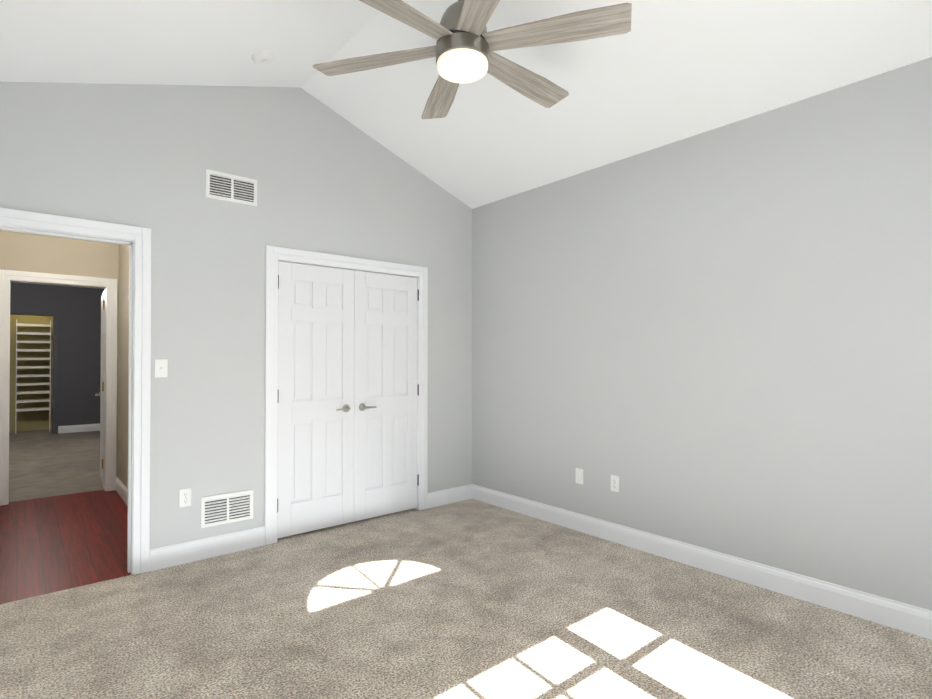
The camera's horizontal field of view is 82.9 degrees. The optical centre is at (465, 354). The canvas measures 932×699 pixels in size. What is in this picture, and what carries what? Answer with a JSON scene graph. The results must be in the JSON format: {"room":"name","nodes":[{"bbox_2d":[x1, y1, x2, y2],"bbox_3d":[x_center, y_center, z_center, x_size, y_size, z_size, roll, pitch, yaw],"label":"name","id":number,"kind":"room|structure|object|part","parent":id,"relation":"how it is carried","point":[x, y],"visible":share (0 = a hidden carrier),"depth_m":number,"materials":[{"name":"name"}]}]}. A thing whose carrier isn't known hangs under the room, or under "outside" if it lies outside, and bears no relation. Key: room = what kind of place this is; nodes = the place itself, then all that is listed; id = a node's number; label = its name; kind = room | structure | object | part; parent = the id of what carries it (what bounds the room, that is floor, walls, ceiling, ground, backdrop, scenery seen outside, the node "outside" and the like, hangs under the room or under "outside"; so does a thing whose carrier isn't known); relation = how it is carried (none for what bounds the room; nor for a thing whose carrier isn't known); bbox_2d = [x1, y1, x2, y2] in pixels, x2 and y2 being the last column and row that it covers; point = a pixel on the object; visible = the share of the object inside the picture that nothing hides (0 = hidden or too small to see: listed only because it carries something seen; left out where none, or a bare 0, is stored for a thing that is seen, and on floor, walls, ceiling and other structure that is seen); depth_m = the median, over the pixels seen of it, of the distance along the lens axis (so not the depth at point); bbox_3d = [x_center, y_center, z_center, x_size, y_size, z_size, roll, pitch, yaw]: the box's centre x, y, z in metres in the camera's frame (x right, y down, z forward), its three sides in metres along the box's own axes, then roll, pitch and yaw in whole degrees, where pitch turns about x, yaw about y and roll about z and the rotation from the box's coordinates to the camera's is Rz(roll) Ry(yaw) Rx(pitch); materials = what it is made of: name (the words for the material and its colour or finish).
{"room":"empty bedroom","nodes":[
{"label":"empty bedroom","id":0,"kind":"room"},
{"bbox_2d":[9,315,52,431],"bbox_3d":[-8.305,0.036,9.559,2.900,2.750,0.100,0,-1,-40],"label":"wall","id":1,"kind":"structure","parent":0,"point":[31,420],"depth_m":9.73,"materials":[{"name":"beige paint"}]},
{"bbox_2d":[9,429,103,501],"bbox_3d":[-6.312,1.439,7.198,2.900,0.100,6.260,0,-1,-40],"label":"floor","id":2,"kind":"structure","parent":0,"point":[44,463],"depth_m":6.61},
{"bbox_2d":[15,319,50,433],"bbox_3d":[-7.864,0.401,9.594,0.486,2.020,0.312,0,-1,-40],"label":"shelving unit","id":3,"kind":"object","parent":2,"relation":"on","point":[35,383],"visible":1,"depth_m":9.49,"materials":[{"name":"white wood"}]},
{"bbox_2d":[10,282,104,433],"bbox_3d":[-7.794,0.030,8.957,2.900,2.750,0.120,0,-1,-40],"label":"wall","id":4,"kind":"structure","parent":0,"point":[78,309],"depth_m":9.51,"materials":[{"name":"grey paint"}]},
{"bbox_2d":[10,310,58,433],"bbox_3d":[-7.665,0.328,8.973,1.170,2.155,0.019,0,-1,-40],"label":"trim","id":5,"kind":"structure","parent":4,"relation":"attached to","point":[55,369],"depth_m":9.32,"materials":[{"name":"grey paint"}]},
{"bbox_2d":[58,423,99,433],"bbox_3d":[-6.932,1.345,9.587,0.755,0.132,0.015,0,-1,-40],"label":"baseboard","id":6,"kind":"structure","parent":4,"relation":"attached to","point":[78,428],"depth_m":9.53,"materials":[{"name":"white paint"}]},
{"bbox_2d":[0,230,118,476],"bbox_3d":[-3.950,-0.006,5.091,1.180,2.750,0.150,0,-1,-40],"label":"wall","id":7,"kind":"structure","parent":0,"point":[26,252],"depth_m":5.06,"materials":[{"name":"beige paint"}]},
{"bbox_2d":[0,269,116,505],"bbox_3d":[-3.925,0.304,5.097,0.910,2.130,0.169,0,-1,-40],"label":"door frame","id":8,"kind":"structure","parent":7,"relation":"attached to","point":[7,276],"depth_m":5.14,"materials":[{"name":"white paint"}]},
{"bbox_2d":[95,290,104,484],"bbox_3d":[-3.929,0.353,5.684,0.086,2.020,0.734,0,-1,-37],"label":"door leaf","id":9,"kind":"structure","parent":7,"relation":"in","point":[101,394],"depth_m":5.66,"materials":[{"name":"white paint"}]},
{"bbox_3d":[-3.920,0.303,5.698,0.008,1.650,0.524,0,-1,-37],"label":"panel","id":10,"kind":"part","parent":9,"relation":"part of","materials":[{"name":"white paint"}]},
{"bbox_2d":[0,490,130,603],"bbox_3d":[-3.103,1.409,4.079,1.180,0.101,2.650,0,-1,-40],"label":"floor","id":11,"kind":"structure","parent":0,"point":[51,544],"depth_m":3.78,"materials":[{"name":"brown wood"}]},
{"bbox_2d":[117,244,128,488],"bbox_3d":[-2.749,-0.011,4.510,0.100,2.750,2.590,0,-1,-40],"label":"wall","id":12,"kind":"structure","parent":0,"point":[123,343],"depth_m":5.08,"materials":[{"name":"beige paint"}]},
{"bbox_2d":[116,477,127,505],"bbox_3d":[-2.744,1.297,4.403,0.015,0.132,2.440,0,-1,-40],"label":"baseboard","id":13,"kind":"structure","parent":12,"relation":"attached to","point":[122,490],"depth_m":5.00,"materials":[{"name":"white paint"}]},
{"bbox_2d":[0,0,379,86],"bbox_3d":[-0.726,-1.724,1.606,2.250,0.829,4.540,0,-1,-40],"label":"ceiling slope","id":14,"kind":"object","parent":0,"point":[191,42],"visible":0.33,"depth_m":2.88,"materials":[{"name":"white paint"}]},
{"bbox_2d":[252,51,274,64],"bbox_3d":[-1.259,-1.840,3.293,0.132,0.044,0.132,-22,14,-38],"label":"smoke detector","id":15,"kind":"object","parent":14,"relation":"attached to","point":[262,57],"visible":1,"depth_m":3.26,"materials":[{"name":"white plastic"}]},
{"bbox_2d":[313,0,631,118],"bbox_3d":[-0.016,-1.670,2.509,1.536,0.669,1.433,0,-1,-40],"label":"ceiling fan","id":16,"kind":"object","parent":14,"relation":"hanging from","point":[465,47],"visible":1,"depth_m":2.42,"materials":[{"name":"grey wood"}]},
{"label":"blade","id":17,"kind":"part","parent":16,"relation":"part of","materials":[{"name":"wood"}]},
{"bbox_3d":[-0.326,-1.464,2.209,0.670,0.008,0.158,1,10,-44],"label":"blade","id":18,"kind":"part","parent":16,"relation":"part of","materials":[{"name":"wood"}]},
{"bbox_3d":[-0.120,-1.457,2.925,0.158,0.008,0.670,-11,2,-14],"label":"blade","id":19,"kind":"part","parent":16,"relation":"part of","materials":[{"name":"wood"}]},
{"bbox_3d":[-0.016,-1.693,2.509,0.252,0.623,0.252,0,-1,-40],"label":"motor","id":20,"kind":"part","parent":16,"relation":"part of","materials":[{"name":"silver metal"}]},
{"bbox_3d":[-0.016,-1.360,2.506,0.242,0.048,0.242,0,-1,-40],"label":"light glass","id":21,"kind":"part","parent":16,"relation":"part of","materials":[{"name":"white glass"}]},
{"bbox_3d":[0.087,-1.465,2.090,0.158,0.008,0.670,11,-3,-14],"label":"blade","id":22,"kind":"part","parent":16,"relation":"part of","materials":[{"name":"wood"}]},
{"bbox_3d":[0.293,-1.458,2.805,0.670,0.008,0.158,0,-12,-44],"label":"blade","id":23,"kind":"part","parent":16,"relation":"part of","materials":[{"name":"wood"}]},
{"label":"blade","id":24,"kind":"part","parent":16,"relation":"part of","materials":[{"name":"wood"}]},
{"bbox_2d":[0,82,471,548],"bbox_3d":[-1.430,-0.345,3.855,4.100,3.405,0.120,0,-1,-40],"label":"wall","id":25,"kind":"structure","parent":0,"point":[329,180],"depth_m":3.59,"materials":[{"name":"grey paint"}]},
{"bbox_2d":[0,208,150,574],"bbox_3d":[-2.360,0.281,3.048,0.913,2.138,0.139,0,-1,-40],"label":"door frame","id":26,"kind":"structure","parent":25,"relation":"attached to","point":[140,237],"depth_m":3.25,"materials":[{"name":"white paint"}]},
{"bbox_2d":[155,359,167,377],"bbox_3d":[-1.927,0.091,3.339,0.072,0.116,0.017,0,-1,-40],"label":"light switch","id":27,"kind":"object","parent":25,"relation":"attached to","point":[161,366],"visible":1,"depth_m":3.34,"materials":[{"name":"white plastic"}]},
{"bbox_2d":[179,488,191,507],"bbox_3d":[-1.821,0.934,3.427,0.072,0.116,0.009,0,-1,-40],"label":"outlet","id":28,"kind":"object","parent":25,"relation":"attached to","point":[188,497],"depth_m":3.42,"materials":[{"name":"white plastic"}]},
{"bbox_3d":[-1.819,0.934,3.425,0.033,0.075,0.002,0,-1,-40],"label":"electrical outlet receptacle on the door wall","id":29,"kind":"part","parent":28,"relation":"part of","materials":[{"name":"white plastic"}]},
{"bbox_2d":[149,526,264,570],"bbox_3d":[-1.702,1.289,3.520,0.713,0.132,0.015,0,-1,-40],"label":"baseboard","id":30,"kind":"structure","parent":25,"relation":"attached to","point":[185,552],"depth_m":3.49,"materials":[{"name":"white paint"}]},
{"bbox_2d":[201,490,252,527],"bbox_3d":[-1.622,1.050,3.596,0.335,0.200,0.008,0,-1,-40],"label":"air vent","id":31,"kind":"object","parent":25,"relation":"in","point":[225,508],"visible":1,"depth_m":3.59,"materials":[{"name":"white plastic"}]},
{"bbox_2d":[206,169,256,205],"bbox_3d":[-1.606,-1.139,3.629,0.335,0.185,0.008,0,-1,-40],"label":"air vent","id":32,"kind":"object","parent":25,"relation":"in","point":[230,187],"visible":1,"depth_m":3.62,"materials":[{"name":"white plastic"}]},
{"bbox_2d":[277,275,278,512],"bbox_3d":[-1.364,0.286,3.823,0.013,1.724,0.013,0,-1,-40],"label":"door hinges","id":33,"kind":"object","parent":25,"relation":"in","point":[278,399],"depth_m":3.82,"materials":[{"name":"silver metal"}]},
{"bbox_2d":[277,261,353,537],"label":"closet door","id":34,"kind":"structure","parent":25,"relation":"in","point":[301,390],"depth_m":4.00,"materials":[{"name":"white paint"}]},
{"bbox_3d":[-0.962,0.428,4.138,0.136,0.062,0.050,0,-1,-40],"label":"handle","id":35,"kind":"part","parent":34,"relation":"part of","materials":[{"name":"silver metal"}]},
{"bbox_2d":[265,245,427,544],"bbox_3d":[-0.932,0.332,4.271,1.276,2.060,0.120,0,-1,-40],"label":"door frame","id":36,"kind":"structure","parent":25,"relation":"attached to","point":[417,277],"depth_m":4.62,"materials":[{"name":"white paint"}]},
{"bbox_2d":[354,270,416,520],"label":"closet door","id":37,"kind":"structure","parent":25,"relation":"in","point":[373,388],"depth_m":4.40,"materials":[{"name":"white paint"}]},
{"bbox_3d":[-0.797,0.430,4.279,0.136,0.062,0.050,0,-1,-40],"label":"handle","id":38,"kind":"part","parent":37,"relation":"part of","materials":[{"name":"silver metal"}]},
{"bbox_2d":[417,289,418,485],"bbox_3d":[-0.419,0.293,4.625,0.013,1.724,0.013,0,-1,-40],"label":"door hinges","id":39,"kind":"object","parent":25,"relation":"in","point":[418,395],"depth_m":4.62,"materials":[{"name":"silver metal"}]},
{"bbox_2d":[427,484,471,508],"bbox_3d":[-0.142,1.301,4.844,0.535,0.132,0.015,0,-1,-40],"label":"baseboard","id":40,"kind":"structure","parent":25,"relation":"attached to","point":[447,496],"depth_m":4.83,"materials":[{"name":"white paint"}]},
{"bbox_2d":[0,499,931,698],"bbox_3d":[-0.211,1.395,2.401,4.200,0.100,5.330,0,-1,-40],"label":"floor","id":41,"kind":"structure","parent":0,"point":[470,599],"depth_m":2.58,"materials":[{"name":"beige carpet"}]},
{"bbox_2d":[301,0,931,208],"bbox_3d":[0.838,-1.740,2.933,1.850,0.772,4.540,0,-1,-40],"label":"ceiling slope","id":42,"kind":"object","parent":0,"point":[662,73],"visible":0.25,"depth_m":3.14,"materials":[{"name":"white paint"}]},
{"bbox_2d":[472,57,931,610],"bbox_3d":[1.496,-0.074,3.456,0.150,2.856,4.510,0,-1,-40],"label":"wall","id":43,"kind":"structure","parent":0,"point":[718,339],"depth_m":3.17,"materials":[{"name":"grey paint"}]},
{"bbox_2d":[576,468,582,483],"bbox_3d":[0.872,0.940,4.061,0.007,0.116,0.072,0,-1,-40],"label":"electrical outlet","id":44,"kind":"object","parent":43,"relation":"attached to","point":[579,476],"visible":1,"depth_m":4.06,"materials":[{"name":"white plastic"}]},
{"bbox_2d":[611,475,618,491],"bbox_3d":[1.077,0.938,3.817,0.009,0.116,0.072,0,-1,-40],"label":"electrical outlet","id":45,"kind":"object","parent":43,"relation":"attached to","point":[614,483],"visible":1,"depth_m":3.81,"materials":[{"name":"white plastic"}]},
{"bbox_2d":[472,484,931,639],"bbox_3d":[1.439,1.288,3.382,0.015,0.132,4.290,0,-1,-40],"label":"baseboard","id":46,"kind":"structure","parent":43,"relation":"attached to","point":[908,618],"depth_m":3.15,"materials":[{"name":"white paint"}]}
]}

